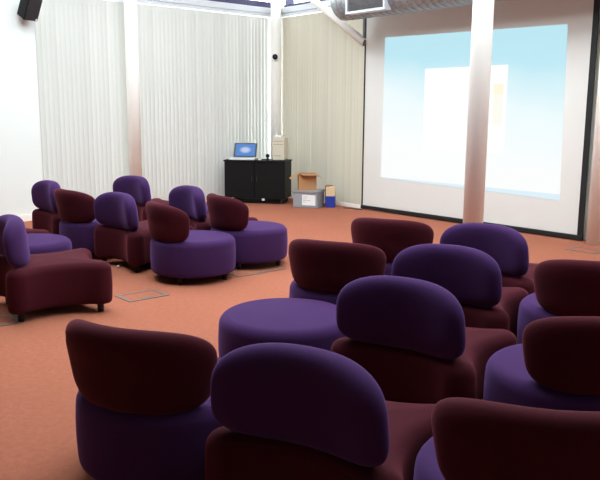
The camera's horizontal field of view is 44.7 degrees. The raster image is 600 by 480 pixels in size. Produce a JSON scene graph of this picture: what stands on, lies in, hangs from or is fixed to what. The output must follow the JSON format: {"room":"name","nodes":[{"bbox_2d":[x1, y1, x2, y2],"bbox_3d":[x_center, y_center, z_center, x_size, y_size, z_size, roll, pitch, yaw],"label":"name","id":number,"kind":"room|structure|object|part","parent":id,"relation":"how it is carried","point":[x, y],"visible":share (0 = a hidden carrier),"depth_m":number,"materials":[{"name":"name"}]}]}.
{"room":"presentation lounge","nodes":[
{"label":"presentation lounge","id":0,"kind":"room"},
{"bbox_2d":[0,0,42,215],"bbox_3d":[-7.160,-2.276,8.661,7.790,4.700,0.880,-8,13,-40],"label":"wall","id":1,"kind":"structure","parent":0,"point":[20,137],"depth_m":10.74,"materials":[{"name":"white paint"}]},
{"bbox_2d":[16,214,31,220],"bbox_3d":[-6.889,0.051,8.718,7.780,0.100,0.014,-8,13,-40],"label":"baseboard","id":2,"kind":"structure","parent":1,"relation":"attached to","point":[28,217],"depth_m":11.02,"materials":[{"name":"white paint"}]},
{"bbox_2d":[17,0,42,20],"bbox_3d":[-3.881,-3.341,10.458,0.384,0.385,0.220,8,12,37],"label":"wall speaker","id":3,"kind":"object","parent":1,"relation":"attached to","point":[27,9],"visible":1,"depth_m":10.39,"materials":[{"name":"black plastic"}]},
{"bbox_2d":[25,0,42,20],"bbox_3d":[-3.796,-3.277,10.402,0.167,0.279,0.200,8,12,37],"label":"grille","id":4,"kind":"object","parent":3,"relation":"attached to","point":[32,7],"depth_m":10.39,"materials":[{"name":"black plastic"}]},
{"bbox_2d":[34,0,128,198],"bbox_3d":[-3.555,-2.206,11.800,1.655,3.445,0.050,-8,13,-40],"label":"vertical blind","id":5,"kind":"object","parent":1,"relation":"attached to","point":[81,61],"visible":0.79,"depth_m":11.81,"materials":[{"name":"white fabric"}]},
{"bbox_2d":[137,0,270,200],"bbox_3d":[-1.695,-2.466,13.352,3.129,3.445,0.050,-8,13,-40],"label":"vertical blind","id":6,"kind":"object","parent":1,"relation":"attached to","point":[205,76],"visible":0.73,"depth_m":13.21,"materials":[{"name":"white fabric"}]},
{"bbox_2d":[149,0,270,13],"bbox_3d":[-2.433,-4.144,12.573,4.810,0.110,0.320,-8,13,-40],"label":"trim","id":7,"kind":"structure","parent":1,"relation":"attached to","point":[203,3],"depth_m":13.22,"materials":[{"name":"white paint"}]},
{"bbox_2d":[208,0,270,7],"bbox_3d":[-2.449,-4.627,12.519,4.800,0.860,0.190,-8,13,-40],"label":"window","id":8,"kind":"structure","parent":1,"relation":"in","point":[242,2],"depth_m":13.71,"materials":[{"name":"clear glass"}]},
{"bbox_2d":[268,0,284,134],"bbox_3d":[-0.438,-3.261,14.529,0.300,4.700,0.280,-8,13,-40],"label":"trim","id":9,"kind":"structure","parent":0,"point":[282,1],"depth_m":14.35,"materials":[{"name":"white paint"}]},
{"bbox_2d":[0,198,599,479],"bbox_3d":[-0.627,0.756,5.508,13.100,0.100,14.880,-8,13,-40],"label":"floor","id":10,"kind":"structure","parent":0,"point":[39,389],"depth_m":5.88,"materials":[{"name":"carpet"}]},
{"bbox_2d":[0,314,21,325],"bbox_3d":[-2.459,0.652,5.724,0.460,0.006,0.290,-8,13,-40],"label":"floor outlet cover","id":11,"kind":"object","parent":10,"relation":"on","point":[8,319],"visible":1,"depth_m":5.80,"materials":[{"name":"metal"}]},
{"bbox_3d":[-2.459,0.654,5.725,0.390,0.003,0.220,-8,13,-40],"label":"lid","id":12,"kind":"part","parent":11,"relation":"part of","materials":[{"name":"carpet"}]},
{"bbox_2d":[0,233,71,254],"bbox_3d":[-2.641,0.198,7.063,0.848,0.437,0.848,-5,11,-30],"label":"round ottoman","id":13,"kind":"object","parent":10,"relation":"on","point":[39,243],"visible":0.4,"depth_m":6.91,"materials":[{"name":"purple fabric"}]},
{"bbox_2d":[26,228,49,233],"bbox_3d":[-3.151,0.094,7.635,0.831,0.437,0.831,-9,14,-44],"label":"stool","id":14,"kind":"object","parent":10,"relation":"on","point":[28,230],"visible":0.12,"depth_m":7.56,"materials":[{"name":"red fabric"}]},
{"bbox_2d":[31,180,60,234],"bbox_3d":[-2.838,-0.361,9.179,0.831,0.805,0.831,-8,13,-39],"label":"lounge chair","id":15,"kind":"object","parent":10,"relation":"on","point":[46,217],"visible":0.39,"depth_m":9.01,"materials":[{"name":"purple fabric"}]},
{"bbox_3d":[-3.062,-0.531,8.957,0.234,0.396,0.731,-8,13,-39],"label":"backrest","id":16,"kind":"part","parent":15,"relation":"part of","materials":[{"name":"purple fabric"}]},
{"bbox_3d":[-2.839,-0.217,9.204,0.831,0.362,0.831,-8,13,-39],"label":"seat","id":17,"kind":"part","parent":15,"relation":"part of","materials":[{"name":"red fabric"}]},
{"bbox_2d":[0,214,112,321],"bbox_3d":[-2.091,0.176,6.145,0.831,0.805,0.831,-5,11,-30],"label":"lounge chair","id":18,"kind":"object","parent":10,"relation":"on","point":[29,282],"visible":1,"depth_m":5.90,"materials":[{"name":"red fabric"}]},
{"bbox_3d":[-2.345,-0.002,5.965,0.234,0.396,0.731,-5,11,-30],"label":"backrest","id":19,"kind":"part","parent":18,"relation":"part of","materials":[{"name":"purple fabric"}]},
{"bbox_3d":[-2.209,0.604,5.783,0.060,0.085,0.060,-5,11,-30],"label":"leg","id":20,"kind":"part","parent":18,"relation":"part of","materials":[{"name":"black plastic"}]},
{"bbox_3d":[-2.092,0.320,6.170,0.831,0.362,0.831,-5,11,-30],"label":"seat","id":21,"kind":"part","parent":18,"relation":"part of","materials":[{"name":"red fabric"}]},
{"bbox_3d":[-1.663,0.553,6.094,0.060,0.085,0.060,-5,11,-30],"label":"leg","id":22,"kind":"part","parent":18,"relation":"part of","materials":[{"name":"black plastic"}]},
{"bbox_2d":[54,188,101,253],"bbox_3d":[-2.372,-0.225,8.479,0.884,0.785,0.848,-8,13,-41],"label":"chair","id":23,"kind":"object","parent":10,"relation":"on","point":[78,222],"visible":0.66,"depth_m":8.10,"materials":[{"name":"red fabric"}]},
{"bbox_3d":[-2.588,-0.392,8.251,0.299,0.380,0.731,-8,13,-41],"label":"backrest","id":24,"kind":"part","parent":23,"relation":"part of","materials":[{"name":"red fabric"}]},
{"bbox_3d":[-2.359,-0.093,8.514,0.848,0.362,0.848,-8,13,-41],"label":"seat","id":25,"kind":"part","parent":23,"relation":"part of","materials":[{"name":"purple fabric"}]},
{"bbox_2d":[124,0,141,176],"bbox_3d":[-2.774,-2.846,12.076,0.210,4.700,0.210,-8,13,-40],"label":"column","id":26,"kind":"structure","parent":10,"relation":"on","point":[130,6],"depth_m":12.05,"materials":[{"name":"white paint"}]},
{"bbox_2d":[113,175,168,220],"bbox_3d":[-2.007,-0.494,9.967,0.831,0.805,0.831,9,13,39],"label":"lounge chair","id":27,"kind":"object","parent":10,"relation":"on","point":[138,187],"visible":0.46,"depth_m":9.64,"materials":[{"name":"purple fabric"}]},
{"bbox_3d":[-2.195,-0.658,9.709,0.731,0.396,0.234,9,13,39],"label":"backrest","id":28,"kind":"part","parent":27,"relation":"part of","materials":[{"name":"purple fabric"}]},
{"bbox_3d":[-2.008,-0.350,9.992,0.831,0.362,0.831,9,13,39],"label":"seat","id":29,"kind":"part","parent":27,"relation":"part of","materials":[{"name":"red fabric"}]},
{"bbox_2d":[114,289,168,301],"bbox_3d":[-1.433,0.502,6.620,0.400,0.006,0.290,-8,13,-40],"label":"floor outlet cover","id":30,"kind":"object","parent":10,"relation":"on","point":[152,293],"visible":1,"depth_m":6.61,"materials":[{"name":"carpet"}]},
{"bbox_3d":[-1.433,0.504,6.620,0.330,0.003,0.220,-8,13,-40],"label":"lid","id":31,"kind":"part","parent":30,"relation":"part of","materials":[{"name":"carpet"}]},
{"bbox_2d":[65,319,221,479],"bbox_3d":[-0.612,0.681,3.372,0.848,0.785,0.884,5,11,23],"label":"chair","id":32,"kind":"object","parent":10,"relation":"on","point":[144,411],"visible":0.85,"depth_m":2.99,"materials":[{"name":"purple fabric"}]},
{"bbox_3d":[-0.725,0.528,3.072,0.731,0.380,0.299,5,11,23],"label":"backrest","id":33,"kind":"part","parent":32,"relation":"part of","materials":[{"name":"red fabric"}]},
{"bbox_2d":[94,192,193,272],"bbox_3d":[-1.699,-0.140,7.957,0.831,0.805,0.831,10,14,43],"label":"lounge chair","id":34,"kind":"object","parent":10,"relation":"on","point":[121,235],"visible":0.71,"depth_m":7.69,"materials":[{"name":"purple fabric"}]},
{"bbox_3d":[-1.903,-0.306,7.713,0.731,0.396,0.234,10,14,43],"label":"backrest","id":35,"kind":"part","parent":34,"relation":"part of","materials":[{"name":"purple fabric"}]},
{"bbox_3d":[-1.694,0.292,7.581,0.060,0.085,0.060,10,14,43],"label":"leg","id":36,"kind":"part","parent":34,"relation":"part of","materials":[{"name":"black plastic"}]},
{"bbox_3d":[-1.700,0.005,7.983,0.831,0.362,0.831,10,14,43],"label":"seat","id":37,"kind":"part","parent":34,"relation":"part of","materials":[{"name":"red fabric"}]},
{"bbox_2d":[145,200,235,284],"bbox_3d":[-1.086,-0.010,7.300,0.884,0.785,0.848,-5,11,-30],"label":"chair","id":38,"kind":"object","parent":10,"relation":"on","point":[177,251],"visible":1,"depth_m":6.96,"materials":[{"name":"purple fabric"}]},
{"bbox_3d":[-1.338,-0.186,7.121,0.299,0.380,0.731,-5,11,-30],"label":"backrest","id":39,"kind":"part","parent":38,"relation":"part of","materials":[{"name":"red fabric"}]},
{"bbox_3d":[-1.159,0.388,7.051,0.060,0.085,0.060,-5,11,-30],"label":"leg","id":40,"kind":"part","parent":38,"relation":"part of","materials":[{"name":"black plastic"}]},
{"bbox_3d":[-1.071,0.123,7.333,0.848,0.362,0.848,-5,11,-30],"label":"seat","id":41,"kind":"part","parent":38,"relation":"part of","materials":[{"name":"purple fabric"}]},
{"bbox_3d":[-0.749,0.350,7.284,0.060,0.085,0.060,-5,11,-30],"label":"leg","id":42,"kind":"part","parent":38,"relation":"part of","materials":[{"name":"black plastic"}]},
{"bbox_2d":[169,185,257,229],"bbox_3d":[-1.028,-0.256,8.647,0.831,0.805,0.831,-7,13,-37],"label":"lounge chair","id":43,"kind":"object","parent":10,"relation":"on","point":[189,199],"visible":0.35,"depth_m":8.35,"materials":[{"name":"purple fabric"}]},
{"bbox_3d":[-1.259,-0.428,8.433,0.234,0.396,0.731,-7,13,-37],"label":"backrest","id":44,"kind":"part","parent":43,"relation":"part of","materials":[{"name":"purple fabric"}]},
{"bbox_3d":[-1.029,-0.112,8.672,0.831,0.362,0.831,-7,13,-37],"label":"seat","id":45,"kind":"part","parent":43,"relation":"part of","materials":[{"name":"red fabric"}]},
{"bbox_2d":[206,193,287,268],"bbox_3d":[-0.575,-0.128,7.989,0.884,0.785,0.848,-5,11,-30],"label":"chair","id":46,"kind":"object","parent":10,"relation":"on","point":[256,242],"visible":0.91,"depth_m":7.64,"materials":[{"name":"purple fabric"}]},
{"bbox_3d":[-0.827,-0.304,7.810,0.299,0.380,0.731,-5,11,-30],"label":"backrest","id":47,"kind":"part","parent":46,"relation":"part of","materials":[{"name":"red fabric"}]},
{"bbox_3d":[-0.560,0.005,8.022,0.848,0.362,0.848,-5,11,-30],"label":"seat","id":48,"kind":"part","parent":46,"relation":"part of","materials":[{"name":"purple fabric"}]},
{"bbox_2d":[228,264,285,276],"bbox_3d":[-0.477,0.321,7.689,0.620,0.006,0.290,-8,13,-40],"label":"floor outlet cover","id":49,"kind":"object","parent":10,"relation":"on","point":[264,268],"visible":0.86,"depth_m":7.68,"materials":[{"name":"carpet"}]},
{"bbox_2d":[223,159,291,203],"bbox_3d":[-0.772,-1.088,13.458,1.161,0.785,0.548,2,10,12],"label":"base cabinet","id":50,"kind":"object","parent":10,"relation":"on","point":[263,181],"visible":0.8,"depth_m":13.22,"materials":[{"name":"black laminate"}]},
{"bbox_3d":[-1.102,-1.098,13.272,0.561,0.645,0.020,2,10,12],"label":"door","id":51,"kind":"part","parent":50,"relation":"part of","materials":[{"name":"black laminate"}]},
{"bbox_2d":[228,143,256,159],"bbox_3d":[-1.034,-1.630,13.424,0.480,0.292,0.400,2,10,9],"label":"laptop","id":52,"kind":"object","parent":50,"relation":"on","point":[242,151],"visible":1,"depth_m":13.53,"materials":[{"name":"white plastic"}]},
{"bbox_3d":[-1.012,-1.667,13.553,0.430,0.265,0.130,2,10,9],"label":"screen lid","id":53,"kind":"part","parent":52,"relation":"part of","materials":[{"name":"blue glass"}]},
{"bbox_2d":[234,198,287,202],"bbox_3d":[-0.772,-0.736,13.534,1.037,0.025,0.420,2,10,12],"label":"toe kick","id":54,"kind":"object","parent":50,"relation":"attached to","point":[261,200],"depth_m":13.40,"materials":[{"name":"black laminate"}]},
{"bbox_3d":[-0.546,-1.074,13.156,0.561,0.645,0.020,2,10,12],"label":"door","id":55,"kind":"part","parent":50,"relation":"part of","materials":[{"name":"black laminate"}]},
{"bbox_2d":[273,137,287,159],"bbox_3d":[-0.352,-1.667,13.310,0.214,0.412,0.362,2,10,12],"label":"computer tower","id":56,"kind":"object","parent":50,"relation":"on","point":[280,144],"visible":0.99,"depth_m":13.15,"materials":[{"name":"beige plastic"}]},
{"bbox_2d":[271,0,280,158],"bbox_3d":[-0.462,-3.181,14.069,0.200,4.700,0.200,-8,13,-40],"label":"column","id":57,"kind":"structure","parent":10,"relation":"on","point":[275,4],"depth_m":13.98,"materials":[{"name":"white paint"}]},
{"bbox_2d":[218,298,345,357],"bbox_3d":[-0.084,0.653,4.561,0.848,0.437,0.848,4,11,20],"label":"round ottoman","id":58,"kind":"object","parent":10,"relation":"on","point":[307,322],"visible":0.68,"depth_m":4.31,"materials":[{"name":"purple fabric"}]},
{"bbox_2d":[292,189,324,207],"bbox_3d":[0.154,-0.739,12.907,0.480,0.300,0.370,5,11,22],"label":"crate","id":59,"kind":"object","parent":10,"relation":"on","point":[311,198],"visible":0.86,"depth_m":12.76,"materials":[{"name":"grey plastic"}]},
{"bbox_2d":[289,173,320,190],"bbox_3d":[0.101,-1.031,12.848,0.563,0.295,0.511,-1,10,-5],"label":"cardboard box","id":60,"kind":"object","parent":59,"relation":"on","point":[306,181],"visible":1,"depth_m":12.73,"materials":[{"name":"brown cardboard"}]},
{"bbox_3d":[0.154,-0.870,12.884,0.480,0.035,0.370,5,11,22],"label":"lid","id":61,"kind":"part","parent":59,"relation":"part of","materials":[{"name":"grey plastic"}]},
{"bbox_2d":[205,343,434,479],"bbox_3d":[0.160,0.746,2.973,0.831,0.805,0.831,6,11,30],"label":"lounge chair","id":62,"kind":"object","parent":10,"relation":"on","point":[284,411],"visible":0.94,"depth_m":2.69,"materials":[{"name":"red fabric"}]},
{"bbox_3d":[0.159,0.890,2.999,0.831,0.362,0.831,6,11,30],"label":"seat","id":63,"kind":"part","parent":62,"relation":"part of","materials":[{"name":"red fabric"}]},
{"bbox_2d":[288,195,361,208],"bbox_3d":[0.363,-0.728,13.546,0.030,0.060,2.220,-8,13,-40],"label":"baseboard","id":64,"kind":"structure","parent":10,"relation":"on","point":[291,196],"depth_m":12.97,"materials":[{"name":"white paint"}]},
{"bbox_2d":[325,185,335,207],"bbox_3d":[0.540,-0.775,12.877,0.167,0.385,0.200,1,10,6],"label":"box","id":65,"kind":"object","parent":10,"relation":"on","point":[330,190],"visible":1,"depth_m":12.79,"materials":[{"name":"cardboard"}]},
{"bbox_3d":[0.541,-0.861,12.862,0.159,0.160,0.194,1,10,6],"label":"cream panel","id":66,"kind":"part","parent":65,"relation":"part of","materials":[{"name":"beige cardboard"}]},
{"bbox_2d":[288,239,385,304],"bbox_3d":[0.336,0.334,5.392,0.848,0.785,0.884,5,11,24],"label":"chair","id":67,"kind":"object","parent":10,"relation":"on","point":[320,269],"visible":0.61,"depth_m":4.98,"materials":[{"name":"red fabric"}]},
{"bbox_3d":[0.342,0.465,5.432,0.848,0.362,0.848,5,11,24],"label":"seat","id":68,"kind":"part","parent":67,"relation":"part of","materials":[{"name":"purple fabric"}]},
{"bbox_2d":[351,217,433,275],"bbox_3d":[0.861,0.152,6.446,0.848,0.785,0.884,5,11,25],"label":"chair","id":69,"kind":"object","parent":10,"relation":"on","point":[392,236],"visible":0.41,"depth_m":6.02,"materials":[{"name":"red fabric"}]},
{"bbox_3d":[0.868,0.284,6.486,0.848,0.362,0.848,5,11,25],"label":"seat","id":70,"kind":"part","parent":69,"relation":"part of","materials":[{"name":"purple fabric"}]},
{"bbox_2d":[331,275,516,403],"bbox_3d":[0.706,0.553,4.096,0.831,0.805,0.831,7,12,33],"label":"lounge chair","id":71,"kind":"object","parent":10,"relation":"on","point":[411,336],"visible":0.83,"depth_m":3.81,"materials":[{"name":"purple fabric"}]},
{"bbox_3d":[0.543,0.393,3.821,0.731,0.396,0.234,7,12,33],"label":"backrest","id":72,"kind":"part","parent":71,"relation":"part of","materials":[{"name":"purple fabric"}]},
{"bbox_3d":[0.706,0.697,4.122,0.831,0.362,0.831,7,12,33],"label":"seat","id":73,"kind":"part","parent":71,"relation":"part of","materials":[{"name":"red fabric"}]},
{"bbox_2d":[391,244,528,337],"bbox_3d":[1.107,0.385,5.071,0.831,0.805,0.831,6,11,28],"label":"lounge chair","id":74,"kind":"object","parent":10,"relation":"on","point":[471,275],"visible":0.56,"depth_m":4.71,"materials":[{"name":"purple fabric"}]},
{"bbox_3d":[0.970,0.227,4.780,0.731,0.396,0.234,6,11,28],"label":"backrest","id":75,"kind":"part","parent":74,"relation":"part of","materials":[{"name":"purple fabric"}]},
{"bbox_3d":[1.107,0.529,5.097,0.831,0.362,0.831,6,11,28],"label":"seat","id":76,"kind":"part","parent":74,"relation":"part of","materials":[{"name":"red fabric"}]},
{"bbox_2d":[463,0,493,222],"bbox_3d":[1.748,-1.930,7.020,0.200,4.700,0.200,-8,13,-40],"label":"column","id":77,"kind":"structure","parent":10,"relation":"on","point":[482,10],"depth_m":7.06,"materials":[{"name":"white paint"}]},
{"bbox_2d":[361,0,599,239],"bbox_3d":[2.404,-2.108,10.815,0.150,3.723,4.145,-8,13,-40],"label":"projection screen","id":78,"kind":"object","parent":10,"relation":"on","point":[417,64],"visible":1,"depth_m":10.45,"materials":[{"name":"fabric"}]},
{"bbox_2d":[381,24,567,199],"bbox_3d":[2.421,-1.905,10.809,0.002,2.340,3.290,-8,13,-40],"label":"picture","id":79,"kind":"object","parent":78,"relation":"attached to","point":[425,74],"depth_m":10.63,"materials":[{"name":"blue"}]},
{"bbox_2d":[440,223,538,294],"bbox_3d":[1.633,0.232,5.958,0.831,0.805,0.831,8,13,37],"label":"lounge chair","id":80,"kind":"object","parent":10,"relation":"on","point":[508,247],"visible":0.38,"depth_m":5.57,"materials":[{"name":"purple fabric"}]},
{"bbox_3d":[1.453,0.070,5.694,0.731,0.396,0.234,8,13,37],"label":"backrest","id":81,"kind":"part","parent":80,"relation":"part of","materials":[{"name":"purple fabric"}]},
{"bbox_3d":[1.633,0.377,5.983,0.831,0.362,0.831,8,13,37],"label":"seat","id":82,"kind":"part","parent":80,"relation":"part of","materials":[{"name":"red fabric"}]},
{"bbox_2d":[413,397,599,479],"bbox_3d":[0.831,0.827,2.593,0.848,0.785,0.884,2,10,11],"label":"chair","id":83,"kind":"object","parent":10,"relation":"on","point":[472,439],"visible":1,"depth_m":2.18,"materials":[{"name":"red fabric"}]},
{"bbox_3d":[0.834,0.959,2.634,0.848,0.362,0.848,2,10,11],"label":"seat","id":84,"kind":"part","parent":83,"relation":"part of","materials":[{"name":"purple fabric"}]},
{"bbox_2d":[483,316,599,410],"bbox_3d":[1.358,0.653,3.607,0.848,0.785,0.884,-1,10,-7],"label":"chair","id":85,"kind":"object","parent":10,"relation":"on","point":[556,364],"visible":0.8,"depth_m":3.25,"materials":[{"name":"red fabric"}]},
{"bbox_3d":[1.395,0.504,3.286,0.731,0.380,0.299,-1,10,-7],"label":"backrest","id":86,"kind":"part","parent":85,"relation":"part of","materials":[{"name":"red fabric"}]},
{"bbox_2d":[517,259,599,343],"bbox_3d":[1.878,0.449,4.790,0.848,0.785,0.884,2,10,12],"label":"chair","id":87,"kind":"object","parent":10,"relation":"on","point":[563,287],"visible":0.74,"depth_m":4.44,"materials":[{"name":"red fabric"}]},
{"bbox_3d":[1.881,0.580,4.831,0.848,0.362,0.848,2,10,12],"label":"seat","id":88,"kind":"part","parent":87,"relation":"part of","materials":[{"name":"purple fabric"}]},
{"bbox_3d":[1.819,0.299,4.473,0.731,0.380,0.299,2,10,12],"label":"backrest","id":89,"kind":"part","parent":87,"relation":"part of","materials":[{"name":"red fabric"}]},
{"bbox_2d":[566,246,599,253],"bbox_3d":[3.512,0.123,8.966,0.300,0.006,0.400,-8,13,-40],"label":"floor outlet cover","id":90,"kind":"object","parent":10,"relation":"on","point":[577,248],"visible":1,"depth_m":8.99,"materials":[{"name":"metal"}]},
{"bbox_3d":[3.512,0.124,8.966,0.230,0.003,0.330,-8,13,-40],"label":"lid","id":91,"kind":"part","parent":90,"relation":"part of","materials":[{"name":"carpet"}]},
{"bbox_2d":[586,60,599,245],"bbox_3d":[3.779,-2.254,8.939,0.200,4.700,0.200,-8,13,-40],"label":"column","id":92,"kind":"structure","parent":10,"relation":"on","point":[593,222],"depth_m":9.16,"materials":[{"name":"white paint"}]},
{"bbox_2d":[583,15,599,239],"bbox_3d":[5.209,-2.068,7.932,0.300,4.700,11.750,-8,13,-40],"label":"wall","id":93,"kind":"structure","parent":0,"point":[598,42],"depth_m":9.49,"materials":[{"name":"white paint"}]},
{"bbox_2d":[284,0,325,6],"bbox_3d":[0.580,-4.695,13.014,0.190,0.860,2.520,-8,13,-40],"label":"window","id":94,"kind":"structure","parent":93,"relation":"in","point":[288,3],"depth_m":13.83,"materials":[{"name":"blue glass"}]},
{"bbox_2d":[281,0,330,13],"bbox_3d":[0.527,-4.218,13.102,0.320,0.110,2.650,-8,13,-40],"label":"trim","id":95,"kind":"structure","parent":93,"relation":"attached to","point":[309,6],"depth_m":13.44,"materials":[{"name":"white metal"}]},
{"bbox_2d":[281,7,364,204],"bbox_3d":[0.445,-2.445,13.310,0.050,3.445,2.487,-8,13,-40],"label":"vertical blind","id":96,"kind":"object","parent":93,"relation":"attached to","point":[323,65],"visible":0.69,"depth_m":13.29,"materials":[{"name":"white fabric"}]},
{"bbox_3d":[-0.596,-4.046,4.666,13.100,0.250,14.880,-8,13,-40],"label":"ceiling","id":97,"kind":"structure","parent":0,"visible":0},
{"bbox_2d":[308,0,366,45],"bbox_3d":[0.064,-4.381,12.908,0.124,2.033,3.126,-8,13,-40],"label":"brace","id":98,"kind":"object","parent":97,"relation":"attached to","point":[346,27],"visible":1,"depth_m":12.17,"materials":[{"name":"white paint"}]},
{"bbox_2d":[331,0,501,20],"bbox_3d":[3.058,-3.788,8.744,0.579,1.619,7.385,-8,13,-40],"label":"air duct","id":99,"kind":"object","parent":97,"relation":"hanging from","point":[345,10],"visible":0.96,"depth_m":10.71,"materials":[{"name":"metal"}]},
{"bbox_3d":[1.012,-3.578,10.886,0.140,0.350,0.820,-8,13,-40],"label":"grille frame","id":100,"kind":"part","parent":99,"relation":"part of","materials":[{"name":"white metal"}]}
]}

